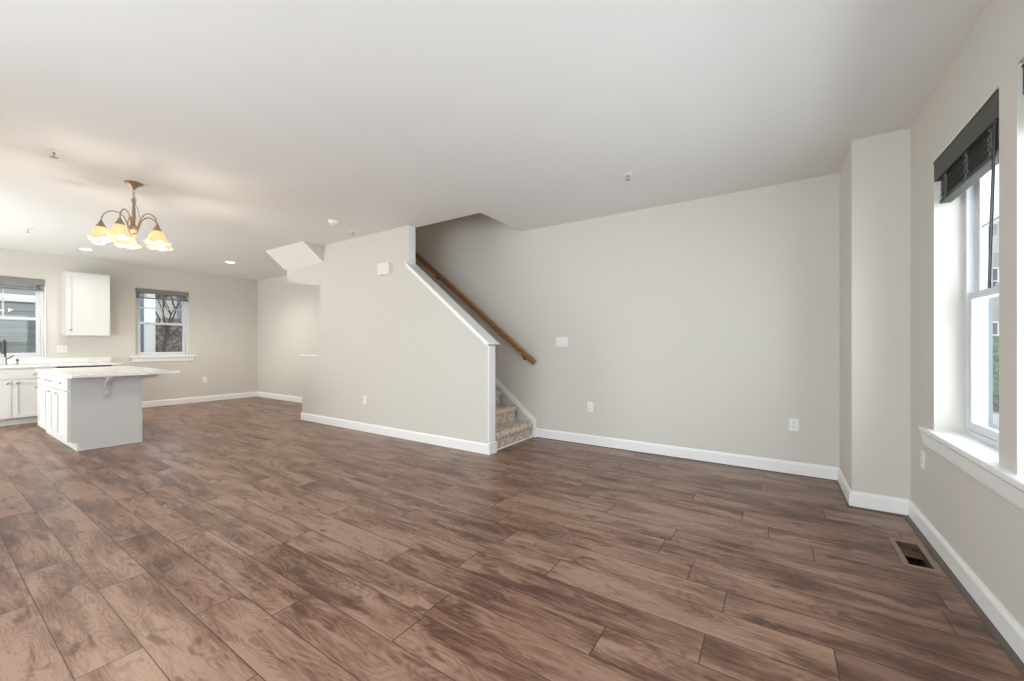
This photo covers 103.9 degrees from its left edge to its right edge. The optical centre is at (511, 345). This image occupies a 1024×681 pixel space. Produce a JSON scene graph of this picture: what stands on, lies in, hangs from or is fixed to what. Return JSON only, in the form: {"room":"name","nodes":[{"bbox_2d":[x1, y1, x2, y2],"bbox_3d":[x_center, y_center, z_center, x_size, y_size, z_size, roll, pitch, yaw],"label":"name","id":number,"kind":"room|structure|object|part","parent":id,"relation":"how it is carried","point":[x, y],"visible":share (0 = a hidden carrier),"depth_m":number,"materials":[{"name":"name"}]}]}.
{"room":"living room","nodes":[
{"label":"living room","id":0,"kind":"room"},
{"bbox_2d":[0,248,256,407],"bbox_3d":[-7.712,-0.163,7.126,0.160,2.766,6.140,0,0,33],"label":"wall","id":1,"kind":"structure","parent":0,"point":[222,310],"depth_m":8.18,"materials":[{"name":"grey paint"}]},
{"bbox_2d":[0,282,43,357],"bbox_3d":[-8.182,-0.450,6.441,0.082,1.310,0.849,0,0,33],"label":"window","id":2,"kind":"structure","parent":1,"relation":"in","point":[39,295],"depth_m":6.73,"materials":[{"name":"white plastic"}]},
{"bbox_3d":[-8.193,-0.742,6.448,0.032,0.650,0.767,0,0,33],"label":"sash","id":3,"kind":"part","parent":2,"relation":"part of","materials":[{"name":"white plastic"}]},
{"bbox_3d":[-8.164,-0.143,6.429,0.026,0.628,0.767,0,0,33],"label":"sash","id":4,"kind":"part","parent":2,"relation":"part of","materials":[{"name":"white plastic"}]},
{"bbox_2d":[0,276,43,290],"bbox_3d":[-8.125,-1.002,6.404,0.085,0.197,0.840,0,0,33],"label":"window blind","id":5,"kind":"object","parent":2,"relation":"attached to","point":[11,280],"visible":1,"depth_m":6.54,"materials":[{"name":"grey plastic"}]},
{"bbox_3d":[-8.130,-0.915,6.407,0.050,0.020,0.812,0,0,33],"label":"rail","id":6,"kind":"part","parent":5,"relation":"part of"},
{"bbox_2d":[0,357,44,358],"bbox_3d":[-8.117,0.211,6.398,0.076,0.017,0.849,0,0,33],"label":"trim","id":7,"kind":"structure","parent":1,"relation":"attached to","point":[26,357],"depth_m":6.59,"materials":[{"name":"white paint"}]},
{"bbox_2d":[45,287,45,357],"bbox_3d":[-8.104,-0.380,6.374,0.012,1.200,0.903,0,0,33],"label":"trim","id":8,"kind":"structure","parent":1,"relation":"attached to","point":[45,287],"depth_m":6.74,"materials":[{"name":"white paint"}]},
{"bbox_2d":[0,357,110,364],"bbox_3d":[-8.084,0.264,6.395,0.021,0.088,2.430,0,0,33],"label":"backsplash","id":9,"kind":"structure","parent":1,"relation":"attached to","point":[90,359],"depth_m":6.85,"materials":[{"name":"stone"}]},
{"bbox_2d":[57,346,66,351],"bbox_3d":[-7.756,0.065,6.905,0.008,0.118,0.121,0,0,33],"label":"power outlet","id":10,"kind":"object","parent":1,"relation":"attached to","point":[59,348],"visible":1,"depth_m":6.90,"materials":[{"name":"white plastic"}]},
{"bbox_2d":[61,271,110,335],"bbox_3d":[-7.463,-0.709,7.029,0.361,1.087,0.548,0,0,33],"label":"upper cabinet","id":11,"kind":"object","parent":1,"relation":"attached to","point":[85,296],"visible":1,"depth_m":6.92,"materials":[{"name":"white wood"}]},
{"bbox_3d":[-7.479,-1.244,7.039,0.324,0.017,0.548,0,0,33],"label":"moulding","id":12,"kind":"part","parent":11,"relation":"part of","materials":[{"name":"white wood"}]},
{"bbox_2d":[136,292,187,355],"bbox_3d":[-7.087,-0.443,8.105,0.082,1.325,0.840,0,0,33],"label":"window","id":13,"kind":"structure","parent":1,"relation":"in","point":[184,324],"depth_m":8.13,"materials":[{"name":"white plastic"}]},
{"bbox_3d":[-7.097,-0.738,8.112,0.032,0.658,0.758,0,0,33],"label":"sash","id":14,"kind":"part","parent":13,"relation":"part of","materials":[{"name":"white plastic"}]},
{"bbox_3d":[-7.068,-0.132,8.093,0.026,0.635,0.758,0,0,33],"label":"sash","id":15,"kind":"part","parent":13,"relation":"part of","materials":[{"name":"white plastic"}]},
{"bbox_2d":[136,288,188,301],"bbox_3d":[-7.029,-1.007,8.069,0.085,0.187,0.823,0,0,33],"label":"window blind","id":16,"kind":"object","parent":13,"relation":"attached to","point":[145,291],"visible":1,"depth_m":8.03,"materials":[{"name":"grey"}]},
{"bbox_3d":[-7.033,-0.925,8.072,0.050,0.020,0.795,0,0,33],"label":"rail","id":17,"kind":"part","parent":16,"relation":"part of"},
{"bbox_2d":[129,355,196,362],"bbox_3d":[-7.007,0.277,8.066,0.096,0.117,1.062,0,0,33],"label":"trim","id":18,"kind":"structure","parent":1,"relation":"attached to","point":[138,359],"depth_m":8.00,"materials":[{"name":"white paint"}]},
{"bbox_2d":[142,392,256,407],"bbox_3d":[-6.723,1.157,8.468,0.016,0.118,2.490,0,0,33],"label":"baseboard","id":19,"kind":"structure","parent":1,"relation":"attached to","point":[145,404],"depth_m":8.50,"materials":[{"name":"white paint"}]},
{"bbox_2d":[155,295,181,319],"bbox_3d":[-25.017,-2.055,36.468,6.700,7.450,11.000,0,0,33],"label":"sky","id":20,"kind":"structure","parent":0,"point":[178,314],"depth_m":31.49,"materials":[{"name":"white"}]},
{"bbox_2d":[266,241,322,269],"bbox_3d":[-3.489,-1.415,6.393,1.140,0.261,0.317,0,0,33],"label":"ceiling","id":21,"kind":"structure","parent":0,"point":[302,253],"depth_m":6.32,"materials":[{"name":"white paint"}]},
{"bbox_2d":[287,263,319,285],"bbox_3d":[-3.133,-1.238,6.971,0.999,0.616,1.042,0,0,33],"label":"wall header","id":22,"kind":"structure","parent":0,"point":[309,274],"depth_m":6.49,"materials":[{"name":"grey paint"}]},
{"bbox_2d":[302,225,494,443],"bbox_3d":[-1.812,-0.163,5.550,3.788,2.766,0.122,0,0,33],"label":"wall","id":23,"kind":"structure","parent":0,"point":[388,340],"depth_m":5.36,"materials":[{"name":"grey paint"}]},
{"bbox_2d":[300,354,319,355],"bbox_3d":[-3.192,0.164,6.457,0.536,0.023,0.164,0,0,33],"label":"trim","id":24,"kind":"structure","parent":23,"relation":"attached to","point":[301,354],"depth_m":6.50,"materials":[{"name":"white paint"}]},
{"bbox_2d":[363,396,366,403],"bbox_3d":[-2.075,0.772,5.645,0.075,0.118,0.008,0,0,33],"label":"power outlet","id":25,"kind":"object","parent":23,"relation":"attached to","point":[364,397],"visible":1,"depth_m":5.64,"materials":[{"name":"white plastic"}]},
{"bbox_2d":[377,262,391,275],"bbox_3d":[-1.718,-1.025,5.382,0.240,0.174,0.054,0,0,33],"label":"door chime","id":26,"kind":"object","parent":23,"relation":"attached to","point":[383,269],"visible":1,"depth_m":5.34,"materials":[{"name":"white plastic"}]},
{"bbox_2d":[301,412,486,454],"bbox_3d":[-1.823,1.157,5.548,3.805,0.118,0.138,0,0,33],"label":"baseboard","id":27,"kind":"structure","parent":23,"relation":"attached to","point":[477,447],"depth_m":5.20,"materials":[{"name":"white paint"}]},
{"bbox_2d":[408,225,414,264],"bbox_3d":[-1.305,-1.294,5.216,0.007,0.504,0.123,0,0,33],"label":"trim","id":28,"kind":"structure","parent":23,"relation":"attached to","point":[411,230],"depth_m":5.21,"materials":[{"name":"white paint"}]},
{"bbox_2d":[405,262,499,346],"bbox_3d":[-0.752,-0.525,4.852,1.367,1.086,0.194,0,0,33],"label":"trim","id":29,"kind":"structure","parent":23,"relation":"attached to","point":[483,335],"depth_m":4.79,"materials":[{"name":"white paint"}]},
{"bbox_2d":[488,346,494,442],"bbox_3d":[-0.227,0.547,4.501,0.014,1.085,0.120,0,0,33],"label":"trim","id":30,"kind":"structure","parent":23,"relation":"attached to","point":[491,349],"depth_m":4.49,"materials":[{"name":"white paint"}]},
{"bbox_2d":[487,441,496,454],"bbox_3d":[-0.224,1.153,4.494,0.032,0.126,0.144,0,0,33],"label":"trim","id":31,"kind":"structure","parent":23,"relation":"attached to","point":[491,447],"depth_m":4.47,"materials":[{"name":"white paint"}]},
{"bbox_2d":[0,0,988,279],"bbox_3d":[-3.018,-1.663,4.035,11.400,0.234,6.140,0,0,33],"label":"ceiling","id":32,"kind":"structure","parent":0,"point":[246,127],"depth_m":2.57,"materials":[{"name":"white paint"}]},
{"bbox_2d":[46,149,60,158],"bbox_3d":[-3.647,-1.519,3.189,0.080,0.054,0.080,0,0,33],"label":"sprinkler","id":33,"kind":"object","parent":32,"relation":"attached to","point":[53,151],"visible":1,"depth_m":3.18,"materials":[{"name":"white plastic"}]},
{"bbox_2d":[91,242,106,244],"bbox_3d":[-6.247,-1.542,6.059,0.164,0.008,0.164,0,0,33],"label":"recessed light","id":34,"kind":"object","parent":32,"relation":"in","point":[100,243],"visible":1,"depth_m":6.06,"materials":[{"name":"white plastic"}]},
{"bbox_2d":[86,180,172,250],"bbox_3d":[-3.622,-1.254,3.829,0.628,0.582,0.629,0,0,33],"label":"chandelier","id":35,"kind":"object","parent":32,"relation":"hanging from","point":[125,234],"visible":1,"depth_m":3.78,"materials":[{"name":"beige glass"}]},
{"bbox_3d":[-3.780,-1.028,3.685,0.213,0.129,0.191,0,0,33],"label":"lamp shade","id":36,"kind":"part","parent":35,"relation":"part of","materials":[{"name":"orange glass"}]},
{"bbox_3d":[-3.704,-1.184,3.742,0.201,0.147,0.011,0,0,-37],"label":"arm","id":37,"kind":"part","parent":35,"relation":"part of","materials":[{"name":"gold metal"}]},
{"bbox_3d":[-3.533,-1.028,3.610,0.213,0.129,0.191,0,0,33],"label":"lamp shade","id":38,"kind":"part","parent":35,"relation":"part of","materials":[{"name":"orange glass"}]},
{"bbox_3d":[-3.564,-1.184,3.699,0.011,0.147,0.201,0,0,-19],"label":"arm","id":39,"kind":"part","parent":35,"relation":"part of","materials":[{"name":"gold metal"}]},
{"bbox_3d":[-3.785,-1.028,3.944,0.213,0.129,0.191,0,0,33],"label":"lamp shade","id":40,"kind":"part","parent":35,"relation":"part of","materials":[{"name":"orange glass"}]},
{"bbox_3d":[-3.605,-1.278,3.817,0.032,0.275,0.032,0,0,33],"label":"stem","id":41,"kind":"part","parent":35,"relation":"part of","materials":[{"name":"gold metal"}]},
{"bbox_3d":[-3.480,-1.184,3.820,0.201,0.147,0.011,0,0,-1],"label":"arm","id":42,"kind":"part","parent":35,"relation":"part of","materials":[{"name":"gold metal"}]},
{"bbox_3d":[-3.385,-1.028,3.821,0.213,0.129,0.191,0,0,33],"label":"lamp shade","id":43,"kind":"part","parent":35,"relation":"part of","materials":[{"name":"beige glass"}]},
{"bbox_3d":[-3.540,-1.028,4.028,0.213,0.129,0.191,0,0,33],"label":"lamp shade","id":44,"kind":"part","parent":35,"relation":"part of","materials":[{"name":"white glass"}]},
{"bbox_2d":[328,219,339,225],"bbox_3d":[-2.220,-1.523,4.994,0.144,0.046,0.144,0,0,33],"label":"smoke detector","id":45,"kind":"object","parent":32,"relation":"attached to","point":[331,221],"visible":1,"depth_m":4.95,"materials":[{"name":"white plastic"}]},
{"bbox_2d":[623,172,631,180],"bbox_3d":[1.046,-1.519,3.622,0.080,0.054,0.080,0,0,33],"label":"sprinkler","id":46,"kind":"object","parent":32,"relation":"attached to","point":[627,174],"visible":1,"depth_m":3.61,"materials":[{"name":"white plastic"}]},
{"bbox_2d":[0,397,1023,680],"bbox_3d":[-3.039,1.220,4.031,11.150,0.001,5.890,0,0,33],"label":"floor","id":47,"kind":"structure","parent":0,"point":[241,539],"depth_m":2.22,"materials":[{"name":"brown wood"}]},
{"bbox_2d":[0,367,56,425],"bbox_3d":[-7.809,0.780,6.220,0.668,0.875,0.910,0,0,33],"label":"base cabinet","id":48,"kind":"object","parent":47,"relation":"on","point":[18,393],"visible":0.76,"depth_m":6.12,"materials":[{"name":"white wood"}]},
{"bbox_3d":[-7.688,0.818,5.871,0.020,0.575,0.442,0,0,33],"label":"door","id":49,"kind":"part","parent":48,"relation":"part of","materials":[{"name":"white wood"}]},
{"bbox_3d":[-7.564,0.445,6.058,0.020,0.140,0.890,0,0,33],"label":"drawer","id":50,"kind":"part","parent":48,"relation":"part of","materials":[{"name":"white wood"}]},
{"bbox_3d":[-7.441,0.818,6.245,0.020,0.575,0.442,0,0,33],"label":"door","id":51,"kind":"part","parent":48,"relation":"part of","materials":[{"name":"white wood"}]},
{"bbox_2d":[0,357,121,367],"bbox_3d":[-7.818,0.374,6.219,0.659,0.308,2.430,0,0,33],"label":"countertop","id":52,"kind":"structure","parent":48,"relation":"on","point":[35,362],"depth_m":6.74,"materials":[{"name":"stone"}]},
{"bbox_2d":[1,340,13,364],"bbox_3d":[-7.921,0.112,6.255,0.105,0.393,0.220,0,0,-25],"label":"kitchen faucet","id":53,"kind":"object","parent":52,"relation":"on","point":[5,358],"visible":1,"depth_m":6.28,"materials":[{"name":"silver metal"}]},
{"bbox_2d":[35,372,45,428],"bbox_3d":[-6.214,0.790,5.672,0.441,0.856,0.664,0,0,33],"label":"base cabinet","id":54,"kind":"object","parent":47,"relation":"on","point":[40,377],"visible":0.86,"depth_m":5.44,"materials":[{"name":"white wood"}]},
{"bbox_3d":[-6.374,0.454,5.430,0.423,0.143,0.020,0,0,33],"label":"drawer","id":55,"kind":"part","parent":54,"relation":"part of","materials":[{"name":"white wood"}]},
{"bbox_3d":[-6.374,0.820,5.430,0.423,0.570,0.020,0,0,33],"label":"door","id":56,"kind":"part","parent":54,"relation":"part of","materials":[{"name":"white wood"}]},
{"bbox_2d":[44,373,58,435],"bbox_3d":[-5.705,0.790,5.338,0.769,0.856,0.664,0,0,33],"label":"base cabinet","id":57,"kind":"object","parent":47,"relation":"on","point":[49,379],"visible":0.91,"depth_m":5.06,"materials":[{"name":"white wood"}]},
{"bbox_3d":[-6.023,0.820,5.199,0.374,0.570,0.020,0,0,33],"label":"door","id":58,"kind":"part","parent":57,"relation":"part of","materials":[{"name":"white wood"}]},
{"bbox_3d":[-5.865,0.454,5.095,0.751,0.143,0.020,0,0,33],"label":"drawer","id":59,"kind":"part","parent":57,"relation":"part of","materials":[{"name":"white wood"}]},
{"bbox_3d":[-5.708,0.820,4.991,0.374,0.570,0.020,0,0,33],"label":"door","id":60,"kind":"part","parent":57,"relation":"part of","materials":[{"name":"white wood"}]},
{"bbox_2d":[57,365,110,367],"bbox_3d":[-7.377,0.772,6.860,0.673,0.855,0.625,0,0,33],"label":"cooktop","id":61,"kind":"object","parent":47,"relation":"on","point":[92,365],"visible":0.16,"depth_m":6.67,"materials":[{"name":"black"}]},
{"bbox_2d":[46,375,141,451],"bbox_3d":[-5.623,0.790,5.287,1.852,0.856,0.670,0,0,33],"label":"base cabinet","id":62,"kind":"object","parent":47,"relation":"on","point":[85,420],"visible":0.94,"depth_m":4.76,"materials":[{"name":"white wood"}]},
{"bbox_3d":[-5.285,0.454,4.713,0.594,0.143,0.020,0,0,33],"label":"drawer","id":63,"kind":"part","parent":62,"relation":"part of","materials":[{"name":"white wood"}]},
{"bbox_3d":[-5.285,0.820,4.713,0.594,0.570,0.020,0,0,33],"label":"door","id":64,"kind":"part","parent":62,"relation":"part of","materials":[{"name":"white wood"}]},
{"bbox_2d":[36,366,179,377],"bbox_3d":[-5.438,0.344,5.352,2.170,0.034,0.950,0,0,33],"label":"countertop","id":65,"kind":"structure","parent":62,"relation":"on","point":[78,372],"depth_m":4.98,"materials":[{"name":"stone"}]},
{"bbox_2d":[103,376,112,397],"bbox_3d":[-4.767,0.495,4.737,0.200,0.267,0.058,0,0,33],"label":"bracket","id":66,"kind":"object","parent":62,"relation":"attached to","point":[106,380],"visible":0.82,"depth_m":4.76,"materials":[{"name":"grey wood"}]},
{"bbox_3d":[-4.845,0.496,4.789,0.014,0.265,0.058,0,0,33],"label":"plate","id":67,"kind":"part","parent":66,"relation":"part of","materials":[{"name":"grey wood"}]},
{"bbox_2d":[142,374,159,380],"bbox_3d":[-4.682,0.413,5.182,0.064,0.102,0.200,0,0,33],"label":"bracket","id":68,"kind":"object","parent":62,"relation":"attached to","point":[153,375],"visible":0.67,"depth_m":5.16,"materials":[{"name":"grey wood"}]},
{"bbox_2d":[495,389,532,449],"bbox_3d":[-1.567,-0.280,5.998,3.855,3.000,0.892,0,0,33],"label":"staircase","id":69,"kind":"structure","parent":47,"relation":"on","point":[509,431],"depth_m":5.12,"materials":[{"name":"beige carpet"}]},
{"bbox_2d":[888,537,942,573],"bbox_3d":[2.339,1.280,2.333,0.150,0.131,0.380,0,0,33],"label":"floor vent","id":70,"kind":"object","parent":47,"relation":"in","point":[912,554],"visible":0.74,"depth_m":2.38,"materials":[{"name":"brown"}]},
{"bbox_2d":[257,173,839,467],"bbox_3d":[-1.575,-1.470,6.665,10.918,5.420,0.160,0,0,33],"label":"wall","id":71,"kind":"structure","parent":0,"point":[712,323],"depth_m":4.43,"materials":[{"name":"grey paint"}]},
{"bbox_2d":[415,251,535,364],"bbox_3d":[-1.244,-1.200,6.286,3.744,2.909,0.106,0,0,33],"label":"handrail","id":72,"kind":"object","parent":71,"relation":"attached to","point":[525,355],"visible":0.71,"depth_m":5.74,"materials":[{"name":"brown wood"}]},
{"bbox_2d":[495,378,535,436],"bbox_3d":[-1.166,-0.290,6.273,3.552,3.013,0.020,0,0,33],"label":"trim","id":73,"kind":"structure","parent":71,"relation":"attached to","point":[497,382],"depth_m":5.43,"materials":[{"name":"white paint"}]},
{"bbox_2d":[257,391,838,479],"bbox_3d":[-1.557,1.157,6.547,10.758,0.118,0.016,0,0,33],"label":"baseboard","id":74,"kind":"structure","parent":71,"relation":"attached to","point":[806,469],"depth_m":4.27,"materials":[{"name":"white paint"}]},
{"bbox_2d":[556,337,567,346],"bbox_3d":[0.631,-0.042,5.105,0.167,0.118,0.018,0,0,33],"label":"light switch","id":75,"kind":"object","parent":71,"relation":"attached to","point":[560,341],"visible":1,"depth_m":5.10,"materials":[{"name":"white plastic"}]},
{"bbox_2d":[587,402,592,411],"bbox_3d":[0.957,0.755,4.896,0.075,0.118,0.008,0,0,33],"label":"power outlet","id":76,"kind":"object","parent":71,"relation":"attached to","point":[589,404],"visible":1,"depth_m":4.89,"materials":[{"name":"white plastic"}]},
{"bbox_2d":[789,418,798,430],"bbox_3d":[2.658,0.750,3.776,0.075,0.118,0.008,0,0,33],"label":"power outlet","id":77,"kind":"object","parent":71,"relation":"attached to","point":[793,423],"visible":1,"depth_m":3.77,"materials":[{"name":"white plastic"}]},
{"bbox_2d":[840,128,910,499],"bbox_3d":[3.022,-0.163,3.228,0.542,2.766,0.845,0,0,33],"label":"wall","id":78,"kind":"structure","parent":0,"point":[875,172],"depth_m":2.95,"materials":[{"name":"grey paint"}]},
{"bbox_2d":[911,0,1023,628],"bbox_3d":[1.474,-0.163,0.583,0.220,2.766,5.315,0,0,33],"label":"wall","id":79,"kind":"structure","parent":0,"point":[984,529],"depth_m":2.00,"materials":[{"name":"grey paint"}]},
{"bbox_2d":[536,437,1023,676],"bbox_3d":[1.498,1.212,1.889,2.674,0.016,6.696,0,0,3],"label":"trim","id":80,"kind":"structure","parent":79,"relation":"attached to","point":[996,634],"depth_m":2.09,"materials":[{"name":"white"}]},
{"bbox_2d":[921,449,924,469],"bbox_3d":[2.663,0.738,2.599,0.008,0.118,0.075,0,0,33],"label":"power outlet","id":81,"kind":"object","parent":79,"relation":"attached to","point":[922,450],"visible":1,"depth_m":2.58,"materials":[{"name":"white plastic"}]},
{"bbox_2d":[837,468,1023,662],"bbox_3d":[1.467,1.157,1.081,0.338,0.118,5.820,0,0,33],"label":"baseboard","id":82,"kind":"structure","parent":79,"relation":"attached to","point":[1009,628],"depth_m":2.13,"materials":[{"name":"white paint"}]},
{"bbox_2d":[919,426,1023,511],"bbox_3d":[1.819,0.575,1.224,0.162,0.121,3.125,0,0,33],"label":"windowsill","id":83,"kind":"structure","parent":79,"relation":"attached to","point":[978,459],"depth_m":1.90,"materials":[{"name":"white paint"}]},
{"bbox_2d":[964,173,998,448],"bbox_3d":[2.461,-0.297,1.981,0.082,1.635,0.846,0,0,33],"label":"window","id":84,"kind":"structure","parent":79,"relation":"in","point":[976,292],"depth_m":2.29,"materials":[{"name":"white plastic"}]},
{"bbox_2d":[933,89,998,287],"bbox_3d":[2.351,-0.680,2.054,0.092,0.850,0.833,0,0,33],"label":"window blind","id":85,"kind":"object","parent":84,"relation":"attached to","point":[974,151],"visible":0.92,"depth_m":1.97,"materials":[{"name":"grey"}]},
{"bbox_3d":[2.495,-0.920,2.309,0.016,0.153,0.042,0,0,33],"label":"ladder cord","id":86,"kind":"part","parent":85,"relation":"part of","materials":[{"name":"grey fabric"}]},
{"bbox_3d":[2.330,-0.920,2.058,0.016,0.153,0.042,0,0,33],"label":"ladder cord","id":87,"kind":"part","parent":85,"relation":"part of","materials":[{"name":"grey fabric"}]},
{"bbox_3d":[2.359,-0.855,2.049,0.050,0.020,0.805,0,0,33],"label":"rail","id":88,"kind":"part","parent":85,"relation":"part of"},
{"bbox_3d":[2.176,-0.920,1.824,0.016,0.153,0.042,0,0,33],"label":"ladder cord","id":89,"kind":"part","parent":85,"relation":"part of","materials":[{"name":"grey fabric"}]},
{"bbox_3d":[2.443,0.092,1.993,0.026,0.787,0.764,0,0,33],"label":"sash","id":90,"kind":"part","parent":84,"relation":"part of","materials":[{"name":"white plastic"}]},
{"bbox_3d":[2.472,-0.669,1.974,0.032,0.816,0.764,0,0,33],"label":"sash","id":91,"kind":"part","parent":84,"relation":"part of","materials":[{"name":"white plastic"}]},
{"bbox_2d":[1021,63,1023,94],"bbox_3d":[1.813,-0.680,1.211,0.092,0.850,0.833,0,0,33],"label":"window blind","id":92,"kind":"object","parent":79,"relation":"attached to","point":[1022,66],"visible":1,"depth_m":1.57,"materials":[{"name":"grey"}]},
{"label":"outside","id":93,"kind":"structure","parent":0,"visible":0},
{"bbox_3d":[-28.113,1.720,30.485,59.510,0.100,100.000,0,0,33],"label":"ground","id":94,"kind":"structure","parent":93,"visible":0},
{"bbox_2d":[0,282,154,352],"bbox_3d":[-17.982,-3.305,8.967,8.900,9.950,14.000,0,0,33],"label":"house","id":95,"kind":"structure","parent":94,"relation":"on","point":[19,335],"depth_m":10.19,"materials":[{"name":"grey"}]},
{"bbox_2d":[155,316,181,351],"bbox_3d":[-16.167,0.065,23.815,1.957,3.209,10.557,0,0,33],"label":"hedge","id":96,"kind":"object","parent":94,"relation":"on","point":[174,343],"visible":0.06,"depth_m":20.56,"materials":[{"name":"plant"}]},
{"bbox_2d":[155,294,181,351],"bbox_3d":[-16.108,-0.878,19.122,1.996,5.113,3.402,0,0,8],"label":"bare tree","id":97,"kind":"object","parent":94,"relation":"on","point":[166,337],"visible":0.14,"depth_m":19.16,"materials":[{"name":"brown plant"}]},
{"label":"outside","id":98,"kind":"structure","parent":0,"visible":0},
{"bbox_3d":[39.243,1.730,4.093,58.950,0.080,130.000,0,0,33],"label":"ground","id":99,"kind":"structure","parent":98,"visible":0},
{"bbox_2d":[988,196,998,430],"bbox_3d":[7.546,-0.205,7.005,2.500,3.750,3.200,0,0,33],"label":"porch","id":100,"kind":"object","parent":99,"relation":"on","point":[993,419],"visible":0.06,"depth_m":5.95,"materials":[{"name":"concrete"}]},
{"bbox_2d":[993,253,998,336],"bbox_3d":[39.781,-4.555,27.685,25.000,12.450,11.200,0,0,33],"label":"house","id":101,"kind":"structure","parent":99,"relation":"on","point":[995,255],"depth_m":26.66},
{"bbox_3d":[31.848,-4.280,26.910,1.020,1.620,0.020,0,0,33],"label":"pane","id":102,"kind":"part","parent":101,"relation":"part of","materials":[{"name":"grey"}]},
{"bbox_3d":[31.848,-0.680,26.910,1.020,1.620,0.020,0,0,33],"label":"pane","id":103,"kind":"part","parent":101,"relation":"part of","materials":[{"name":"grey"}]},
{"bbox_2d":[993,350,998,411],"bbox_3d":[12.668,0.920,10.355,1.714,1.743,1.730,0,0,33],"label":"shrub","id":104,"kind":"object","parent":99,"relation":"on","point":[995,353],"visible":0.09,"depth_m":9.99,"materials":[{"name":"green plant"}]},
{"bbox_2d":[993,336,998,350],"bbox_3d":[17.967,0.576,10.918,12.102,2.188,1.358,0,0,33],"label":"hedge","id":105,"kind":"object","parent":99,"relation":"on","point":[995,339],"visible":0.02,"depth_m":12.53,"materials":[{"name":"green plant"}]}
]}

